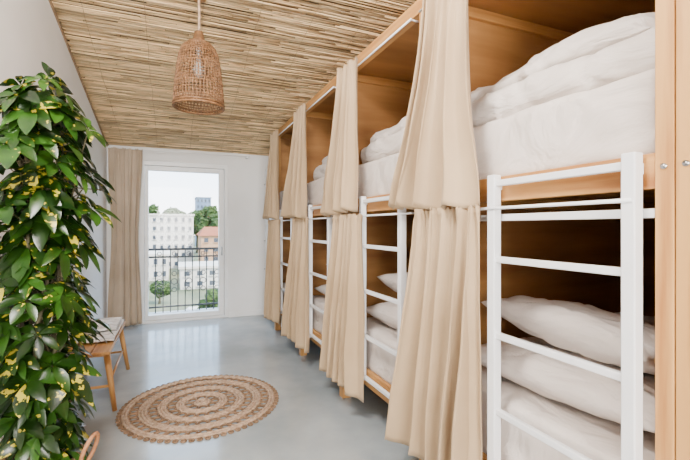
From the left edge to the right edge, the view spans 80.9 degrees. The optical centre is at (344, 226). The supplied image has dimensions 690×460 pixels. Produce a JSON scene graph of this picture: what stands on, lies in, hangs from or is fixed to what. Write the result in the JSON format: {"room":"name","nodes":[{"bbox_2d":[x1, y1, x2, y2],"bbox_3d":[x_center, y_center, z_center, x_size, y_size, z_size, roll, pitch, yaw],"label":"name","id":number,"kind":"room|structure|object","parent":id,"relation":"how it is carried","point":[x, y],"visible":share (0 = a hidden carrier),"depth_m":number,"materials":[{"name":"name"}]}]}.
{"room":"dormitory","nodes":[
{"label":"dormitory","id":0,"kind":"room"},
{"bbox_2d":[0,0,106,440],"bbox_3d":[-1.577,-0.831,1.342,0.200,4.361,9.300,0,0,-23],"label":"wall","id":1,"kind":"structure","parent":0,"point":[30,33],"depth_m":2.96,"materials":[{"name":"paint"}]},
{"bbox_2d":[48,0,107,146],"bbox_3d":[-1.469,-1.976,1.361,0.012,1.791,8.850,0,0,-23],"label":"trim","id":2,"kind":"structure","parent":1,"relation":"attached to","point":[50,1],"depth_m":3.61,"materials":[{"name":"paint"}]},
{"bbox_2d":[149,307,217,314],"bbox_3d":[-2.521,1.430,6.371,2.374,0.120,0.700,0,0,-23],"label":"floor","id":3,"kind":"structure","parent":0,"point":[203,309],"depth_m":6.57,"materials":[{"name":"concrete"}]},
{"bbox_2d":[149,247,217,312],"bbox_3d":[-2.622,0.855,6.600,2.182,1.030,0.036,0,0,-23],"label":"balcony railing","id":4,"kind":"object","parent":3,"relation":"on","point":[201,248],"visible":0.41,"depth_m":6.60,"materials":[{"name":"black metal"}]},
{"bbox_2d":[107,145,268,325],"bbox_3d":[-1.343,0.095,6.353,4.130,2.510,0.250,0,0,-23],"label":"wall","id":5,"kind":"structure","parent":0,"point":[246,177],"depth_m":6.12,"materials":[{"name":"paint"}]},
{"bbox_2d":[106,147,249,158],"bbox_3d":[-2.305,-1.050,5.746,1.875,0.030,0.120,0,0,-23],"label":"curtain rod","id":6,"kind":"object","parent":5,"relation":"attached to","point":[246,157],"visible":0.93,"depth_m":5.72,"materials":[{"name":"white paint"}]},
{"bbox_2d":[107,147,142,326],"bbox_3d":[-2.938,0.144,5.411,0.423,2.403,0.096,0,0,-23],"label":"window curtain","id":7,"kind":"object","parent":6,"relation":"hanging from","point":[124,165],"visible":0.97,"depth_m":5.42,"materials":[{"name":"fabric"}]},
{"bbox_2d":[140,160,227,324],"bbox_3d":[-2.310,0.212,5.872,1.174,2.275,0.164,0,0,-23],"label":"window","id":8,"kind":"structure","parent":5,"relation":"in","point":[221,170],"depth_m":5.83,"materials":[{"name":"white paint"}]},
{"bbox_2d":[229,310,260,316],"bbox_3d":[-1.511,1.310,6.138,0.486,0.080,0.015,0,0,-23],"label":"baseboard","id":9,"kind":"structure","parent":5,"relation":"attached to","point":[249,312],"depth_m":6.13,"materials":[{"name":"white paint"}]},
{"bbox_2d":[52,0,416,155],"bbox_3d":[0.418,-2.064,2.185,4.130,1.995,9.300,0,0,-23],"label":"ceiling","id":10,"kind":"structure","parent":0,"point":[275,56],"depth_m":3.73,"materials":[{"name":"wicker"}]},
{"bbox_2d":[172,0,224,114],"bbox_3d":[-1.081,-1.293,2.995,0.371,0.832,0.371,0,0,9],"label":"pendant lamp","id":11,"kind":"object","parent":10,"relation":"hanging from","point":[202,48],"visible":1,"depth_m":2.90,"materials":[{"name":"wicker"}]},
{"bbox_2d":[66,314,418,459],"bbox_3d":[0.418,1.410,2.185,4.530,0.120,9.300,0,0,-23],"label":"floor","id":12,"kind":"structure","parent":0,"point":[310,420],"depth_m":3.19,"materials":[{"name":"concrete"}]},
{"bbox_2d":[0,431,99,459],"bbox_3d":[-1.354,1.135,1.796,0.411,0.427,0.376,0,0,35],"label":"woven basket pot","id":13,"kind":"object","parent":12,"relation":"on","point":[75,446],"depth_m":1.75,"materials":[{"name":"wicker"}]},
{"bbox_2d":[0,62,121,459],"bbox_3d":[-1.359,0.302,1.809,0.566,2.092,0.594,0,0,33],"label":"plant","id":14,"kind":"object","parent":12,"relation":"on","point":[40,382],"visible":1,"depth_m":1.70,"materials":[{"name":"plant"}]},
{"bbox_2d":[68,321,129,411],"bbox_3d":[-2.052,1.127,3.334,0.415,0.453,1.020,0,0,-23],"label":"wooden bench","id":15,"kind":"object","parent":12,"relation":"on","point":[98,349],"visible":0.37,"depth_m":3.00,"materials":[{"name":"brown wood"}]},
{"bbox_2d":[68,317,123,343],"bbox_3d":[-2.094,0.856,3.415,0.347,0.064,0.724,0,0,-23],"label":"seat cushion","id":16,"kind":"object","parent":15,"relation":"on","point":[115,323],"visible":0.42,"depth_m":3.35,"materials":[{"name":"white fabric"}]},
{"bbox_2d":[115,375,278,443],"bbox_3d":[-1.092,1.342,3.099,1.160,0.026,1.160,0,0,-25],"label":"round jute rug","id":17,"kind":"object","parent":12,"relation":"on","point":[124,421],"visible":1,"depth_m":2.97,"materials":[{"name":"wicker"}]},
{"bbox_2d":[264,168,281,324],"bbox_3d":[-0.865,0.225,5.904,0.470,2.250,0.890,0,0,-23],"label":"bunk bed","id":18,"kind":"object","parent":12,"relation":"on","point":[266,220],"visible":0.09,"depth_m":6.17,"materials":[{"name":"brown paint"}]},
{"bbox_2d":[275,111,332,355],"bbox_3d":[0.236,0.055,5.186,2.128,2.590,1.201,0,0,-23],"label":"bunk bed","id":19,"kind":"object","parent":12,"relation":"on","point":[318,124],"visible":0.16,"depth_m":4.36,"materials":[{"name":"brown wood"}]},
{"bbox_2d":[262,130,278,219],"bbox_3d":[-0.935,-0.626,5.103,0.126,1.092,0.695,0,0,-21],"label":"curtain","id":20,"kind":"object","parent":19,"relation":"hanging from","point":[271,203],"visible":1,"depth_m":4.96,"materials":[{"name":"beige fabric"}]},
{"bbox_2d":[264,219,280,323],"bbox_3d":[-0.929,0.545,5.077,0.124,1.275,0.641,0,0,-25],"label":"curtain","id":21,"kind":"object","parent":19,"relation":"hanging from","point":[272,290],"visible":1,"depth_m":4.95,"materials":[{"name":"beige fabric"}]},
{"bbox_2d":[279,191,283,209],"bbox_3d":[0.249,-0.326,5.193,2.002,0.305,1.056,0,0,-23],"label":"mattress","id":22,"kind":"object","parent":19,"relation":"on","point":[281,192],"visible":0.02,"depth_m":5.17,"materials":[{"name":"fabric"}]},
{"bbox_2d":[283,283,285,303],"bbox_3d":[0.248,0.867,5.192,1.999,0.318,1.050,0,0,-23],"label":"mattress","id":23,"kind":"object","parent":19,"relation":"on","point":[284,284],"visible":0.02,"depth_m":5.04,"materials":[{"name":"fabric"}]},
{"bbox_2d":[279,210,294,313],"bbox_3d":[-0.673,0.420,4.682,0.047,1.260,0.570,0,0,-23],"label":"ladder","id":24,"kind":"object","parent":19,"relation":"attached to","point":[282,263],"visible":0.32,"depth_m":4.91,"materials":[{"name":"white metal"}]},
{"bbox_2d":[313,295,324,333],"bbox_3d":[0.690,0.866,4.143,1.998,0.320,1.066,0,0,-23],"label":"mattress","id":25,"kind":"object","parent":19,"relation":"on","point":[318,300],"visible":0.09,"depth_m":3.88,"materials":[{"name":"fabric"}]},
{"bbox_2d":[315,284,325,294],"bbox_3d":[0.094,0.629,3.869,0.527,0.207,0.915,0,0,-23],"label":"pillow","id":26,"kind":"object","parent":25,"relation":"on","point":[322,288],"visible":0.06,"depth_m":4.03,"materials":[{"name":"fabric"}]},
{"bbox_2d":[305,73,413,397],"bbox_3d":[0.691,0.055,4.108,2.128,2.590,1.150,0,0,-23],"label":"bunk bed","id":27,"kind":"object","parent":12,"relation":"on","point":[382,103],"visible":0.07,"depth_m":3.35,"materials":[{"name":"brown wood"}]},
{"bbox_2d":[280,103,306,218],"bbox_3d":[-0.500,-0.621,4.069,0.138,1.103,0.717,0,0,-23],"label":"curtain","id":28,"kind":"object","parent":27,"relation":"hanging from","point":[294,203],"visible":1,"depth_m":3.88,"materials":[{"name":"beige fabric"}]},
{"bbox_2d":[281,217,309,352],"bbox_3d":[-0.491,0.544,4.043,0.141,1.271,0.640,0,0,-23],"label":"curtain","id":29,"kind":"object","parent":27,"relation":"hanging from","point":[295,312],"visible":1,"depth_m":3.94,"materials":[{"name":"beige fabric"}]},
{"bbox_2d":[307,177,323,205],"bbox_3d":[0.689,-0.327,4.143,1.998,0.305,1.065,0,0,-23],"label":"mattress","id":30,"kind":"object","parent":27,"relation":"on","point":[314,188],"visible":0.03,"depth_m":3.91,"materials":[{"name":"fabric"}]},
{"bbox_2d":[313,156,327,180],"bbox_3d":[0.194,-0.635,3.924,0.786,0.393,1.049,0,0,-23],"label":"duvet","id":31,"kind":"object","parent":30,"relation":"on","point":[319,172],"visible":0.04,"depth_m":4.07,"materials":[{"name":"fabric"}]},
{"bbox_2d":[308,205,332,343],"bbox_3d":[-0.226,0.420,3.623,0.047,1.260,0.570,0,0,-23],"label":"ladder","id":32,"kind":"object","parent":27,"relation":"attached to","point":[311,208],"visible":0.53,"depth_m":3.84,"materials":[{"name":"white metal"}]},
{"bbox_2d":[344,0,654,459],"bbox_3d":[1.137,0.055,3.053,2.128,2.590,1.150,0,0,-23],"label":"bunk bed","id":33,"kind":"object","parent":12,"relation":"on","point":[500,45],"visible":0.14,"depth_m":2.51,"materials":[{"name":"brown wood"}]},
{"bbox_2d":[320,56,358,216],"bbox_3d":[-0.050,-0.625,3.017,0.129,1.093,0.727,0,0,-23],"label":"curtain","id":34,"kind":"object","parent":33,"relation":"hanging from","point":[340,187],"visible":1,"depth_m":2.91,"materials":[{"name":"beige fabric"}]},
{"bbox_2d":[319,213,364,402],"bbox_3d":[-0.041,0.546,2.985,0.133,1.277,0.646,0,0,-21],"label":"curtain","id":35,"kind":"object","parent":33,"relation":"hanging from","point":[343,329],"visible":1,"depth_m":2.87,"materials":[{"name":"beige fabric"}]},
{"bbox_2d":[358,153,398,198],"bbox_3d":[1.138,-0.326,3.087,1.998,0.303,1.070,0,0,-23],"label":"mattress","id":36,"kind":"object","parent":33,"relation":"on","point":[375,177],"visible":0.08,"depth_m":2.72,"materials":[{"name":"fabric"}]},
{"bbox_2d":[361,116,405,163],"bbox_3d":[0.638,-0.633,2.877,0.788,0.394,1.030,0,0,-23],"label":"duvet","id":37,"kind":"object","parent":36,"relation":"on","point":[387,142],"visible":0.15,"depth_m":2.81,"materials":[{"name":"fabric"}]},
{"bbox_2d":[366,317,397,384],"bbox_3d":[1.138,0.867,3.090,2.000,0.323,1.072,0,0,-23],"label":"mattress","id":38,"kind":"object","parent":33,"relation":"on","point":[381,362],"visible":0.06,"depth_m":2.72,"materials":[{"name":"fabric"}]},
{"bbox_2d":[366,301,397,328],"bbox_3d":[0.539,0.628,2.814,0.527,0.200,0.915,0,0,-23],"label":"pillow","id":39,"kind":"object","parent":38,"relation":"on","point":[386,312],"visible":0.14,"depth_m":2.86,"materials":[{"name":"fabric"}]},
{"bbox_2d":[377,272,407,292],"bbox_3d":[0.608,0.447,2.832,0.492,0.234,0.843,0,0,-18],"label":"pillow","id":40,"kind":"object","parent":39,"relation":"on","point":[391,280],"visible":0.09,"depth_m":2.95,"materials":[{"name":"fabric"}]},
{"bbox_2d":[359,196,405,398],"bbox_3d":[0.227,0.420,2.549,0.047,1.260,0.560,0,0,-23],"label":"ladder","id":41,"kind":"object","parent":33,"relation":"attached to","point":[401,249],"visible":0.52,"depth_m":2.45,"materials":[{"name":"white metal"}]},
{"bbox_2d":[419,0,689,459],"bbox_3d":[1.592,0.055,1.974,2.128,2.590,1.202,0,0,-23],"label":"bunk bed","id":42,"kind":"object","parent":12,"relation":"on","point":[666,176],"visible":0.56,"depth_m":1.10,"materials":[{"name":"brown wood"}]},
{"bbox_2d":[384,204,481,459],"bbox_3d":[0.399,0.544,1.935,0.145,1.272,0.644,0,0,-23],"label":"curtain","id":43,"kind":"object","parent":42,"relation":"hanging from","point":[434,408],"visible":1,"depth_m":1.86,"materials":[{"name":"beige fabric"}]},
{"bbox_2d":[388,0,479,209],"bbox_3d":[0.393,-0.621,1.953,0.131,1.102,0.710,0,0,-21],"label":"curtain","id":44,"kind":"object","parent":42,"relation":"hanging from","point":[436,167],"visible":1,"depth_m":1.87,"materials":[{"name":"beige fabric"}]},
{"bbox_2d":[473,69,654,179],"bbox_3d":[1.587,-0.327,2.022,1.997,0.303,1.088,0,0,-23],"label":"mattress","id":45,"kind":"object","parent":42,"relation":"on","point":[609,121],"visible":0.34,"depth_m":1.38,"materials":[{"name":"fabric"}]},
{"bbox_2d":[471,12,654,127],"bbox_3d":[1.091,-0.624,1.802,0.816,0.382,1.066,0,0,-23],"label":"duvet","id":46,"kind":"object","parent":45,"relation":"on","point":[600,55],"visible":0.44,"depth_m":1.50,"materials":[{"name":"fabric"}]},
{"bbox_2d":[480,152,654,459],"bbox_3d":[0.635,0.420,1.620,0.074,1.260,1.090,0,0,-23],"label":"ladder","id":47,"kind":"object","parent":42,"relation":"attached to","point":[631,166],"visible":0.91,"depth_m":1.25,"materials":[{"name":"white metal"}]},
{"bbox_2d":[481,365,654,459],"bbox_3d":[1.587,0.867,2.023,1.994,0.320,1.086,0,0,-23],"label":"mattress","id":48,"kind":"object","parent":42,"relation":"on","point":[594,437],"visible":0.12,"depth_m":1.54,"materials":[{"name":"fabric"}]},
{"bbox_2d":[481,337,654,432],"bbox_3d":[0.990,0.628,1.748,0.527,0.205,0.915,0,0,-23],"label":"pillow","id":49,"kind":"object","parent":48,"relation":"on","point":[598,395],"visible":0.52,"depth_m":1.57,"materials":[{"name":"fabric"}]},
{"bbox_2d":[482,295,654,374],"bbox_3d":[1.058,0.450,1.766,0.492,0.231,0.843,0,0,-18],"label":"pillow","id":50,"kind":"object","parent":49,"relation":"on","point":[590,331],"visible":0.78,"depth_m":1.61,"materials":[{"name":"fabric"}]},
{"bbox_2d":[616,312,654,325],"bbox_3d":[1.652,0.626,2.046,0.750,0.236,1.038,0,0,-23],"label":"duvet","id":51,"kind":"object","parent":48,"relation":"on","point":[648,319],"visible":0.02,"depth_m":2.34,"materials":[{"name":"fabric"}]},
{"label":"outside","id":52,"kind":"structure","parent":0,"visible":0},
{"bbox_2d":[149,237,217,311],"bbox_3d":[-99.081,10.600,234.557,600.000,0.500,490.750,0,0,-23],"label":"ground","id":53,"kind":"structure","parent":52,"point":[181,293],"depth_m":60.31,"materials":[{"name":"grey concrete"}]},
{"bbox_2d":[149,204,159,213],"bbox_3d":[-71.944,0.923,148.183,8.850,18.870,7.899,0,0,-23],"label":"tree","id":54,"kind":"object","parent":53,"relation":"on","point":[153,209],"visible":0.16,"depth_m":147.22,"materials":[{"name":"green plant"}]},
{"bbox_2d":[149,250,169,280],"bbox_3d":[-40.808,7.750,82.471,9.600,5.200,12.300,0,0,-23],"label":"apartment building","id":55,"kind":"structure","parent":53,"relation":"on","point":[159,261],"depth_m":78.22,"materials":[{"name":"white concrete"}]},
{"bbox_2d":[149,280,171,303],"bbox_3d":[-24.869,8.734,54.714,3.224,3.268,2.434,0,0,8],"label":"tree","id":56,"kind":"object","parent":53,"relation":"on","point":[159,296],"visible":0.7,"depth_m":54.02,"materials":[{"name":"green plant"}]},
{"bbox_2d":[162,208,175,213],"bbox_3d":[-67.341,1.544,154.275,7.683,17.629,9.061,0,0,-23],"label":"tree","id":57,"kind":"object","parent":53,"relation":"on","point":[169,210],"visible":0.07,"depth_m":152.99,"materials":[{"name":"green plant"}]},
{"bbox_2d":[149,214,194,268],"bbox_3d":[-47.460,3.550,107.342,13.700,13.600,15.300,0,0,-23],"label":"apartment building","id":58,"kind":"structure","parent":53,"relation":"on","point":[165,230],"depth_m":101.30,"materials":[{"name":"white concrete"}]},
{"bbox_2d":[170,206,186,213],"bbox_3d":[-66.963,1.082,162.055,10.571,18.551,9.371,0,0,-23],"label":"tree","id":59,"kind":"object","parent":53,"relation":"on","point":[175,209],"visible":0.07,"depth_m":160.39,"materials":[{"name":"green plant"}]},
{"bbox_2d":[188,209,199,252],"bbox_3d":[-59.351,1.658,162.164,8.358,17.400,8.974,0,0,-23],"label":"tree","id":60,"kind":"object","parent":53,"relation":"on","point":[196,219],"visible":0.36,"depth_m":160.39,"materials":[{"name":"green plant"}]},
{"bbox_2d":[178,261,217,289],"bbox_3d":[-25.298,8.450,72.739,8.600,3.800,10.300,0,0,-23],"label":"apartment building","id":61,"kind":"structure","parent":53,"relation":"on","point":[181,265],"depth_m":68.00,"materials":[{"name":"white concrete"}]},
{"bbox_2d":[195,197,211,245],"bbox_3d":[-78.771,-2.850,224.383,8.100,26.400,15.300,0,0,-23],"label":"apartment building","id":62,"kind":"structure","parent":53,"relation":"on","point":[200,202],"depth_m":217.57,"materials":[{"name":"concrete"}]},
{"bbox_2d":[196,227,217,260],"bbox_3d":[-28.626,5.150,98.092,13.400,10.400,14.000,0,0,-23],"label":"apartment building","id":63,"kind":"structure","parent":53,"relation":"on","point":[207,236],"depth_m":90.74,"materials":[{"name":"tile"}]},
{"bbox_2d":[196,205,217,231],"bbox_3d":[-53.496,1.034,157.618,8.713,18.648,8.699,0,0,-23],"label":"tree","id":64,"kind":"object","parent":53,"relation":"on","point":[205,214],"visible":0.64,"depth_m":155.23,"materials":[{"name":"green plant"}]},
{"bbox_2d":[197,289,217,308],"bbox_3d":[-8.870,7.221,27.698,2.282,6.270,2.210,0,0,37],"label":"tree","id":65,"kind":"object","parent":53,"relation":"on","point":[209,292],"visible":0.14,"depth_m":26.89,"materials":[{"name":"green plant"}]},
{"bbox_2d":[209,213,217,226],"bbox_3d":[-48.531,2.515,155.267,8.721,15.689,9.263,0,0,-23],"label":"tree","id":66,"kind":"object","parent":53,"relation":"on","point":[214,219],"visible":0.32,"depth_m":152.47,"materials":[{"name":"green plant"}]}
]}

